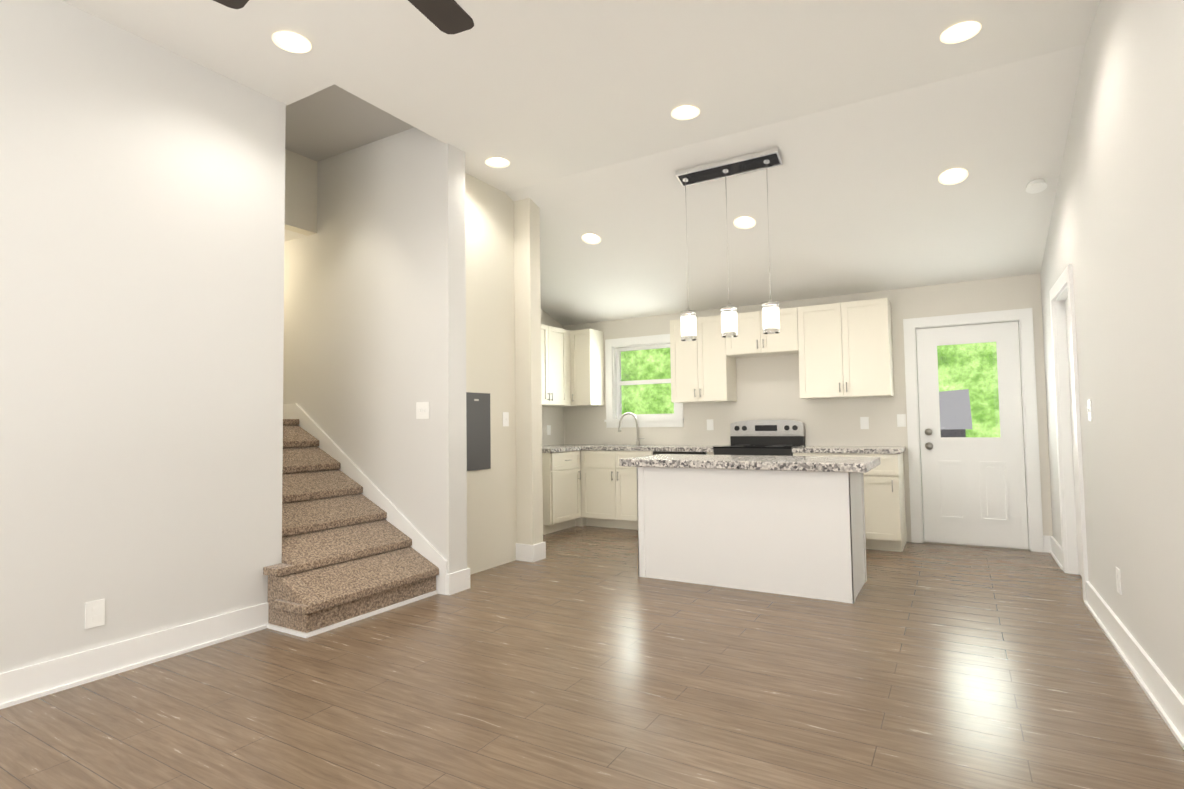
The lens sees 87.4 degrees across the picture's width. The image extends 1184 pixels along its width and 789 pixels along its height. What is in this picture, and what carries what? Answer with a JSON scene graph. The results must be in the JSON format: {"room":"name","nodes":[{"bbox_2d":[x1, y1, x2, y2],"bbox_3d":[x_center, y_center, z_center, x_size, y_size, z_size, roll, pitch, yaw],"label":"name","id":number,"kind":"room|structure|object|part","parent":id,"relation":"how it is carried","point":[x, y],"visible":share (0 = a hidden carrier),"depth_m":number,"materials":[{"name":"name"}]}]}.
{"room":"kitchen","nodes":[
{"label":"kitchen","id":0,"kind":"room"},
{"bbox_2d":[0,0,285,672],"bbox_3d":[-3.099,-0.416,1.805,0.120,3.400,4.620,-2,-3,30],"label":"wall","id":1,"kind":"structure","parent":0,"point":[142,209],"depth_m":3.06,"materials":[{"name":"white paint"}]},
{"bbox_2d":[85,599,104,628],"bbox_3d":[-2.322,1.025,2.895,0.008,0.120,0.075,-2,-3,30],"label":"outlet","id":2,"kind":"object","parent":1,"relation":"attached to","point":[94,613],"visible":1,"depth_m":2.89,"materials":[{"name":"white plastic"}]},
{"bbox_2d":[0,602,267,708],"bbox_3d":[-2.981,1.211,1.744,0.027,0.140,4.500,-2,-3,30],"label":"baseboard","id":3,"kind":"structure","parent":1,"relation":"attached to","point":[15,684],"depth_m":2.97,"materials":[{"name":"white wood"}]},
{"bbox_2d":[266,590,437,637],"bbox_3d":[-1.480,1.350,3.928,0.381,0.022,1.004,-2,-3,30],"label":"trim","id":4,"kind":"structure","parent":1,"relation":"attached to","point":[329,627],"depth_m":3.63,"materials":[{"name":"white wood"}]},
{"bbox_2d":[284,229,306,241],"bbox_3d":[-3.088,-1.367,5.054,1.130,0.100,0.920,-2,-3,30],"label":"ceiling","id":5,"kind":"structure","parent":0,"point":[290,235],"depth_m":5.15,"materials":[{"name":"white paint"}]},
{"bbox_2d":[285,149,316,235],"bbox_3d":[-2.553,-1.639,4.748,0.120,0.600,0.920,-2,-3,30],"label":"wall","id":6,"kind":"structure","parent":0,"point":[300,194],"depth_m":4.99,"materials":[{"name":"beige paint"}]},
{"bbox_2d":[285,84,413,161],"bbox_3d":[-2.466,-1.991,4.745,2.800,0.100,1.220,-2,-3,30],"label":"ceiling soffit","id":7,"kind":"structure","parent":0,"point":[329,122],"depth_m":4.50,"materials":[{"name":"grey paint"}]},
{"bbox_2d":[283,127,466,573],"bbox_3d":[-2.117,-0.329,5.080,2.700,3.500,0.180,-2,-3,30],"label":"wall","id":8,"kind":"structure","parent":0,"point":[374,309],"depth_m":4.61,"materials":[{"name":"white paint"}]},
{"bbox_2d":[283,403,447,594],"bbox_3d":[-2.158,0.739,4.947,2.682,1.355,0.018,-2,-3,30],"label":"trim","id":9,"kind":"structure","parent":8,"relation":"attached to","point":[422,545],"depth_m":4.63,"materials":[{"name":"white wood"}]},
{"bbox_2d":[416,402,428,418],"bbox_3d":[-1.208,0.113,4.413,0.125,0.120,0.014,-2,-3,30],"label":"light switch","id":10,"kind":"object","parent":8,"relation":"attached to","point":[422,410],"visible":1,"depth_m":4.41,"materials":[{"name":"white plastic"}]},
{"bbox_2d":[446,568,469,591],"bbox_3d":[-0.982,1.308,4.461,0.266,0.140,0.016,-2,-3,30],"label":"baseboard","id":11,"kind":"structure","parent":8,"relation":"attached to","point":[460,580],"depth_m":4.30,"materials":[{"name":"white wood"}]},
{"bbox_2d":[465,173,516,574],"bbox_3d":[-0.947,-0.298,5.015,0.120,3.400,0.900,-2,-3,30],"label":"wall","id":12,"kind":"structure","parent":0,"point":[490,369],"depth_m":5.10,"materials":[{"name":"beige paint"}]},
{"bbox_2d":[466,392,490,470],"bbox_3d":[-0.917,0.291,4.882,0.024,0.610,0.360,-2,-3,30],"label":"electrical panel","id":13,"kind":"object","parent":12,"relation":"attached to","point":[478,434],"visible":0.76,"depth_m":4.90,"materials":[{"name":"grey metal"}]},
{"bbox_2d":[503,412,508,425],"bbox_3d":[-0.724,0.209,5.224,0.014,0.120,0.075,-2,-3,30],"label":"light switch","id":14,"kind":"object","parent":12,"relation":"attached to","point":[505,418],"visible":1,"depth_m":5.22,"materials":[{"name":"white plastic"}]},
{"bbox_2d":[514,198,542,544],"bbox_3d":[-0.985,-0.269,5.646,1.170,3.400,0.150,-2,-3,30],"label":"wall","id":15,"kind":"structure","parent":0,"point":[529,480],"depth_m":5.33,"materials":[{"name":"beige paint"}]},
{"bbox_2d":[516,542,545,559],"bbox_3d":[-0.553,1.346,5.414,0.336,0.140,0.036,-2,-3,30],"label":"baseboard","id":16,"kind":"structure","parent":15,"relation":"attached to","point":[523,551],"depth_m":5.25,"materials":[{"name":"white wood"}]},
{"bbox_2d":[541,309,564,445],"bbox_3d":[-0.994,-0.210,6.899,0.120,3.400,2.300,-2,-3,30],"label":"wall","id":17,"kind":"structure","parent":0,"point":[553,416],"depth_m":7.62,"materials":[{"name":"white paint"}]},
{"bbox_2d":[547,425,550,434],"bbox_3d":[-0.523,0.433,7.526,0.008,0.120,0.075,-2,-3,30],"label":"electrical outlet","id":18,"kind":"object","parent":17,"relation":"attached to","point":[548,429],"visible":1,"depth_m":7.52,"materials":[{"name":"white plastic"}]},
{"bbox_2d":[541,324,576,405],"bbox_3d":[-0.585,-0.327,7.109,0.374,0.900,0.891,-2,-3,30],"label":"upper cabinet","id":19,"kind":"object","parent":17,"relation":"attached to","point":[558,380],"depth_m":7.15,"materials":[{"name":"white wood"}]},
{"bbox_2d":[62,0,1099,191],"bbox_3d":[-0.800,-2.011,1.593,4.407,0.200,6.490,-2,-3,30],"label":"ceiling","id":20,"kind":"structure","parent":0,"point":[533,92],"depth_m":3.38,"materials":[{"name":"white paint"}]},
{"bbox_2d":[213,0,248,8],"label":"blade","id":21,"kind":"object","parent":20,"relation":"hanging from","point":[235,4],"depth_m":2.10,"materials":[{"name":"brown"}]},
{"bbox_2d":[272,31,310,52],"bbox_3d":[-1.548,-1.821,3.196,0.184,0.010,0.184,-2,-3,30],"label":"recessed light","id":22,"kind":"object","parent":20,"relation":"in","point":[290,42],"visible":0.96,"depth_m":3.21,"materials":[{"name":"beige"}]},
{"bbox_2d":[408,0,473,33],"label":"blade","id":23,"kind":"object","parent":20,"relation":"hanging from","point":[449,16],"depth_m":2.18,"materials":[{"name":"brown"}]},
{"bbox_2d":[485,158,509,167],"bbox_3d":[-0.716,-1.763,4.701,0.184,0.010,0.184,-2,-3,30],"label":"recessed light","id":24,"kind":"object","parent":20,"relation":"in","point":[497,162],"visible":0.92,"depth_m":4.71,"materials":[{"name":"beige plastic"}]},
{"bbox_2d":[671,106,699,119],"bbox_3d":[0.601,-1.815,3.983,0.184,0.010,0.184,-2,-3,30],"label":"recessed light","id":25,"kind":"object","parent":20,"relation":"in","point":[684,113],"visible":0.88,"depth_m":4.00,"materials":[{"name":"beige"}]},
{"bbox_2d":[940,21,980,43],"bbox_3d":[1.899,-1.870,3.195,0.184,0.010,0.184,-2,-3,30],"label":"recessed light","id":26,"kind":"object","parent":20,"relation":"in","point":[964,31],"visible":0.96,"depth_m":3.20,"materials":[{"name":"beige"}]},
{"bbox_2d":[0,526,1183,788],"bbox_3d":[-1.013,1.365,3.090,7.300,0.100,9.070,-2,-3,30],"label":"floor","id":27,"kind":"structure","parent":0,"point":[584,658],"depth_m":2.63,"materials":[{"name":"brown wood"}]},
{"bbox_2d":[263,419,438,632],"bbox_3d":[-2.446,0.789,4.512,2.625,1.225,1.018,-2,-3,30],"label":"stairs","id":28,"kind":"structure","parent":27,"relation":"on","point":[349,551],"depth_m":4.04,"materials":[{"name":"brown carpet"}]},
{"bbox_2d":[542,450,584,534],"bbox_3d":[-0.507,1.054,6.848,0.674,0.855,0.610,-2,-3,30],"label":"base cabinet","id":29,"kind":"object","parent":27,"relation":"on","point":[563,504],"depth_m":6.64,"materials":[{"name":"white wood"}]},
{"bbox_2d":[542,446,580,449],"bbox_3d":[-0.544,0.607,6.863,0.628,0.040,0.590,-2,-3,30],"label":"countertop","id":30,"kind":"structure","parent":29,"relation":"on","point":[543,447],"depth_m":6.81,"materials":[{"name":"grey stone"}]},
{"bbox_2d":[581,450,620,527],"bbox_3d":[0.224,1.054,7.067,0.517,0.855,0.684,-2,-3,30],"label":"base cabinet","id":31,"kind":"object","parent":27,"relation":"on","point":[600,469],"depth_m":6.84,"materials":[{"name":"white wood"}]},
{"bbox_2d":[621,450,652,529],"bbox_3d":[0.580,1.041,6.897,0.497,0.855,0.617,-2,-3,30],"label":"base cabinet","id":32,"kind":"object","parent":27,"relation":"on","point":[629,518],"depth_m":6.66,"materials":[{"name":"white wood"}]},
{"bbox_2d":[653,450,704,454],"bbox_3d":[1.014,1.023,6.613,0.654,0.853,0.569,-2,-3,30],"label":"base cabinet","id":33,"kind":"object","parent":27,"relation":"on","point":[655,452],"depth_m":6.37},
{"bbox_2d":[653,451,706,454],"bbox_3d":[1.031,1.021,6.583,0.594,0.853,0.604,-2,-3,30],"label":"dishwasher","id":34,"kind":"object","parent":33,"relation":"in","point":[654,452],"depth_m":6.37,"materials":[{"name":"silver metal"}]},
{"bbox_2d":[637,467,866,603],"bbox_3d":[1.161,0.940,4.579,1.504,0.825,0.666,-2,-3,30],"label":"kitchen island","id":35,"kind":"object","parent":27,"relation":"on","point":[796,533],"visible":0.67,"depth_m":4.24,"materials":[{"name":"white wood"}]},
{"bbox_2d":[619,454,879,472],"bbox_3d":[1.155,0.502,4.622,1.740,0.055,0.785,-2,-3,30],"label":"island countertop","id":36,"kind":"structure","parent":35,"relation":"on","point":[814,463],"depth_m":4.35,"materials":[{"name":"stone"}]},
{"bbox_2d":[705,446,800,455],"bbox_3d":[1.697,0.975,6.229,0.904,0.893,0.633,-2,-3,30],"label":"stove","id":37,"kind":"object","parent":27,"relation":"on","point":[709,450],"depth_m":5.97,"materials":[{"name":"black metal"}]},
{"bbox_2d":[713,420,804,455],"bbox_3d":[1.679,0.823,6.198,0.764,1.135,0.661,-2,-3,30],"label":"range","id":38,"kind":"object","parent":27,"relation":"on","point":[748,437],"depth_m":6.35,"materials":[{"name":"silver metal"}]},
{"bbox_2d":[801,450,852,456],"bbox_3d":[2.256,0.971,5.908,0.497,0.855,0.617,-2,-3,30],"label":"base cabinet","id":39,"kind":"object","parent":27,"relation":"on","point":[843,453],"depth_m":5.63,"materials":[{"name":"white"}]},
{"bbox_2d":[853,450,906,551],"bbox_3d":[2.586,0.957,5.714,0.497,0.855,0.617,-2,-3,30],"label":"base cabinet","id":40,"kind":"object","parent":27,"relation":"on","point":[884,486],"depth_m":5.41,"materials":[{"name":"white wood"}]},
{"bbox_2d":[581,446,904,453],"bbox_3d":[1.150,0.586,6.567,3.847,0.097,0.633,-2,-3,30],"label":"countertop","id":41,"kind":"structure","parent":40,"relation":"on","point":[888,449],"depth_m":6.22,"materials":[{"name":"grey stone"}]},
{"bbox_2d":[618,412,640,445],"bbox_3d":[0.458,0.398,7.205,0.276,0.382,0.173,-2,-3,30],"label":"faucet","id":42,"kind":"object","parent":41,"relation":"on","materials":[{"name":"silver metal"}]},
{"bbox_2d":[607,445,659,446],"bbox_3d":[0.415,0.677,7.020,0.658,0.188,0.398,-2,-3,30],"label":"sink","id":43,"kind":"object","parent":41,"relation":"in","point":[607,445],"depth_m":7.16,"materials":[{"name":"silver metal"}]},
{"bbox_2d":[505,44,1084,325],"bbox_3d":[1.176,-1.451,5.675,5.187,0.996,2.580,-2,-3,30],"label":"ceiling","id":44,"kind":"structure","parent":0,"point":[862,198],"depth_m":4.98,"materials":[{"name":"white paint"}]},
{"bbox_2d":[582,233,600,243],"bbox_3d":[-0.006,-1.468,5.826,0.184,0.010,0.184,-2,-20,30],"label":"recessed light","id":45,"kind":"object","parent":44,"relation":"in","point":[589,238],"visible":1,"depth_m":5.84,"materials":[{"name":"beige"}]},
{"bbox_2d":[680,308,696,340],"label":"pendant light fixture","id":46,"kind":"object","parent":44,"relation":"hanging from","point":[688,317],"depth_m":4.69,"materials":[{"name":"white glass"}]},
{"bbox_3d":[0.729,-1.153,4.765,0.004,1.026,0.004,-2,-3,30],"label":"cord","id":47,"kind":"part","parent":46,"relation":"part of","materials":[{"name":"silver metal"}]},
{"bbox_3d":[0.739,-0.513,4.736,0.116,0.195,0.116,-2,-3,30],"label":"glass","id":48,"kind":"part","parent":46,"relation":"part of","materials":[{"name":"white glass"}]},
{"bbox_2d":[675,147,782,195],"label":"pendant light fixture","id":49,"kind":"object","parent":44,"relation":"hanging from","point":[752,162],"depth_m":4.60,"materials":[{"name":"black metal"}]},
{"bbox_3d":[1.005,-1.164,4.603,0.004,1.026,0.004,-2,-3,30],"label":"cord","id":50,"kind":"part","parent":49,"relation":"part of","materials":[{"name":"silver metal"}]},
{"bbox_2d":[721,277,737,337],"label":"pendant light fixture","id":51,"kind":"object","parent":44,"relation":"hanging from","point":[729,328],"depth_m":4.53,"materials":[{"name":"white glass"}]},
{"bbox_3d":[1.014,-0.525,4.573,0.116,0.195,0.116,-2,-3,30],"label":"glass","id":52,"kind":"part","parent":51,"relation":"part of","materials":[{"name":"white glass"}]},
{"bbox_2d":[734,216,755,228],"bbox_3d":[1.295,-1.460,5.254,0.184,0.010,0.184,-2,-20,30],"label":"recessed light","id":53,"kind":"object","parent":44,"relation":"in","point":[744,222],"visible":1,"depth_m":5.26,"materials":[{"name":"beige"}]},
{"bbox_2d":[762,291,779,333],"label":"pendant light fixture","id":54,"kind":"object","parent":44,"relation":"hanging from","point":[770,309],"depth_m":4.37,"materials":[{"name":"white glass"}]},
{"bbox_3d":[1.267,-1.175,4.448,0.004,1.026,0.004,-2,-3,30],"label":"cord","id":55,"kind":"part","parent":54,"relation":"part of","materials":[{"name":"silver metal"}]},
{"bbox_3d":[1.277,-0.535,4.419,0.116,0.195,0.116,-2,-3,30],"label":"glass","id":56,"kind":"part","parent":54,"relation":"part of","materials":[{"name":"white glass"}]},
{"bbox_2d":[938,168,967,184],"bbox_3d":[2.561,-1.549,4.393,0.184,0.010,0.184,-2,-20,30],"label":"recessed light","id":57,"kind":"object","parent":44,"relation":"in","point":[952,177],"visible":1,"depth_m":4.40,"materials":[{"name":"beige plastic"}]},
{"bbox_2d":[1026,179,1046,193],"bbox_3d":[3.123,-1.466,4.356,0.124,0.036,0.124,-2,-20,30],"label":"smoke detector","id":58,"kind":"object","parent":44,"relation":"attached to","point":[1036,186],"visible":1,"depth_m":4.34,"materials":[{"name":"white plastic"}]},
{"bbox_2d":[563,273,1052,543],"bbox_3d":[1.815,0.088,6.651,5.187,2.700,0.150,-2,-3,30],"label":"wall","id":59,"kind":"structure","parent":0,"point":[768,387],"depth_m":6.24,"materials":[{"name":"white paint"}]},
{"bbox_2d":[573,329,604,405],"bbox_3d":[-0.053,-0.317,7.484,0.271,0.900,0.338,-2,-3,30],"label":"upper cabinet","id":60,"kind":"object","parent":59,"relation":"attached to","point":[588,344],"depth_m":7.35,"materials":[{"name":"white wood"}]},
{"bbox_2d":[604,334,683,427],"bbox_3d":[0.629,-0.148,7.332,1.010,1.070,0.200,-2,-3,30],"label":"window","id":61,"kind":"structure","parent":59,"relation":"in","point":[611,420],"depth_m":7.40,"materials":[{"name":"white"}]},
{"bbox_2d":[670,315,736,402],"bbox_3d":[1.208,-0.369,6.740,0.623,0.900,0.338,-2,-3,30],"label":"upper cabinet","id":62,"kind":"object","parent":59,"relation":"attached to","point":[701,371],"depth_m":6.58,"materials":[{"name":"white wood"}]},
{"bbox_2d":[707,419,713,429],"bbox_3d":[1.306,0.335,6.851,0.075,0.120,0.008,-2,-3,30],"label":"outlet","id":63,"kind":"object","parent":59,"relation":"attached to","point":[710,426],"visible":1,"depth_m":6.85,"materials":[{"name":"white plastic"}]},
{"bbox_2d":[725,307,800,357],"bbox_3d":[1.788,-0.628,6.408,0.728,0.430,0.338,-2,-3,30],"label":"upper cabinet","id":64,"kind":"object","parent":59,"relation":"attached to","point":[750,341],"depth_m":6.27,"materials":[{"name":"white wood"}]},
{"bbox_2d":[797,298,893,398],"bbox_3d":[2.452,-0.421,6.007,0.803,0.900,0.338,-2,-3,30],"label":"upper cabinet","id":65,"kind":"object","parent":59,"relation":"attached to","point":[843,349],"depth_m":5.85,"materials":[{"name":"white wood"}]},
{"bbox_2d":[860,417,868,428],"bbox_3d":[2.662,0.279,6.051,0.075,0.120,0.008,-2,-3,30],"label":"outlet","id":66,"kind":"object","parent":59,"relation":"attached to","point":[864,422],"visible":1,"depth_m":6.05,"materials":[{"name":"white plastic"}]},
{"bbox_2d":[897,414,905,426],"bbox_3d":[2.940,0.247,5.885,0.075,0.120,0.014,-2,-3,30],"label":"light switch","id":67,"kind":"object","parent":59,"relation":"attached to","point":[901,420],"visible":1,"depth_m":5.88,"materials":[{"name":"white plastic"}]},
{"bbox_2d":[916,321,1028,548],"bbox_3d":[3.423,0.361,5.612,0.798,1.989,0.097,-2,-3,30],"label":"back door","id":68,"kind":"structure","parent":59,"relation":"in","point":[973,490],"depth_m":5.59,"materials":[{"name":"white"}]},
{"bbox_3d":[3.129,0.415,5.758,0.068,0.196,0.053,-2,-3,30],"label":"knob","id":69,"kind":"part","parent":68,"relation":"part of","materials":[{"name":"silver metal"}]},
{"bbox_3d":[3.430,-0.036,5.652,0.470,0.860,0.006,-2,-3,30],"label":"glass","id":70,"kind":"part","parent":68,"relation":"part of","materials":[{"name":"clear glass"}]},
{"bbox_2d":[903,308,1043,551],"bbox_3d":[3.451,0.318,5.664,1.006,2.103,0.170,-2,-3,30],"label":"door frame","id":71,"kind":"structure","parent":59,"relation":"attached to","point":[1023,318],"depth_m":5.50,"materials":[{"name":"white wood"}]},
{"bbox_2d":[1040,0,1183,698],"bbox_3d":[1.723,-0.497,1.544,0.120,3.400,9.070,-2,-3,30],"label":"wall","id":72,"kind":"structure","parent":0,"point":[1115,237],"depth_m":2.69,"materials":[{"name":"white paint"}]},
{"bbox_2d":[1044,536,1062,569],"bbox_3d":[3.732,1.265,4.973,0.028,0.140,0.710,-2,-3,30],"label":"baseboard","id":73,"kind":"structure","parent":72,"relation":"attached to","point":[1054,548],"depth_m":5.03,"materials":[{"name":"white wood"}]},
{"bbox_2d":[1049,264,1088,600],"bbox_3d":[3.344,0.246,4.260,0.140,2.120,0.960,-2,-3,30],"label":"door frame","id":74,"kind":"structure","parent":72,"relation":"attached to","point":[1061,291],"depth_m":4.58,"materials":[{"name":"white wood"}]},
{"bbox_2d":[1065,298,1081,576],"bbox_3d":[3.370,0.291,4.243,0.040,2.004,0.752,-2,-3,30],"label":"hall door","id":75,"kind":"structure","parent":72,"relation":"in","point":[1073,439],"depth_m":4.51,"materials":[{"name":"white wood"}]},
{"bbox_2d":[1087,400,1091,420],"bbox_3d":[2.865,0.091,3.572,0.014,0.120,0.075,-2,-3,30],"label":"light switch","id":76,"kind":"object","parent":72,"relation":"attached to","point":[1089,410],"visible":0.96,"depth_m":3.56,"materials":[{"name":"white plastic"}]},
{"bbox_2d":[1116,567,1121,594],"bbox_3d":[2.605,0.922,3.067,0.008,0.120,0.075,-2,-3,30],"label":"outlet","id":77,"kind":"object","parent":72,"relation":"attached to","point":[1118,578],"visible":0.95,"depth_m":3.05,"materials":[{"name":"white plastic"}]},
{"bbox_2d":[1084,581,1183,748],"bbox_3d":[1.246,1.105,0.766,0.027,0.140,7.110,-2,-3,30],"label":"baseboard","id":78,"kind":"structure","parent":72,"relation":"attached to","point":[1162,694],"depth_m":2.66,"materials":[{"name":"white wood"}]},
{"label":"outside","id":79,"kind":"structure","parent":0,"visible":0},
{"bbox_2d":[621,342,999,436],"bbox_3d":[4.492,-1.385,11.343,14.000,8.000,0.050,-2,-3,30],"label":"trees","id":80,"kind":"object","parent":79,"point":[963,373],"depth_m":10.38,"materials":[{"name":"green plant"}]},
{"bbox_3d":[3.190,1.750,8.913,14.000,0.050,5.250,-2,-3,30],"label":"ground","id":81,"kind":"structure","parent":79,"visible":0},
{"bbox_2d":[940,429,965,436],"bbox_3d":[4.646,1.102,9.734,2.120,1.280,1.600,-2,-3,30],"label":"shed","id":82,"kind":"object","parent":81,"relation":"on","point":[945,432],"depth_m":8.61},
{"bbox_2d":[939,389,971,428],"bbox_3d":[4.625,0.233,9.779,2.300,0.620,1.800,-2,-3,30],"label":"shed roof","id":83,"kind":"structure","parent":82,"relation":"on","point":[966,408],"depth_m":9.11,"materials":[{"name":"grey"}]}
]}

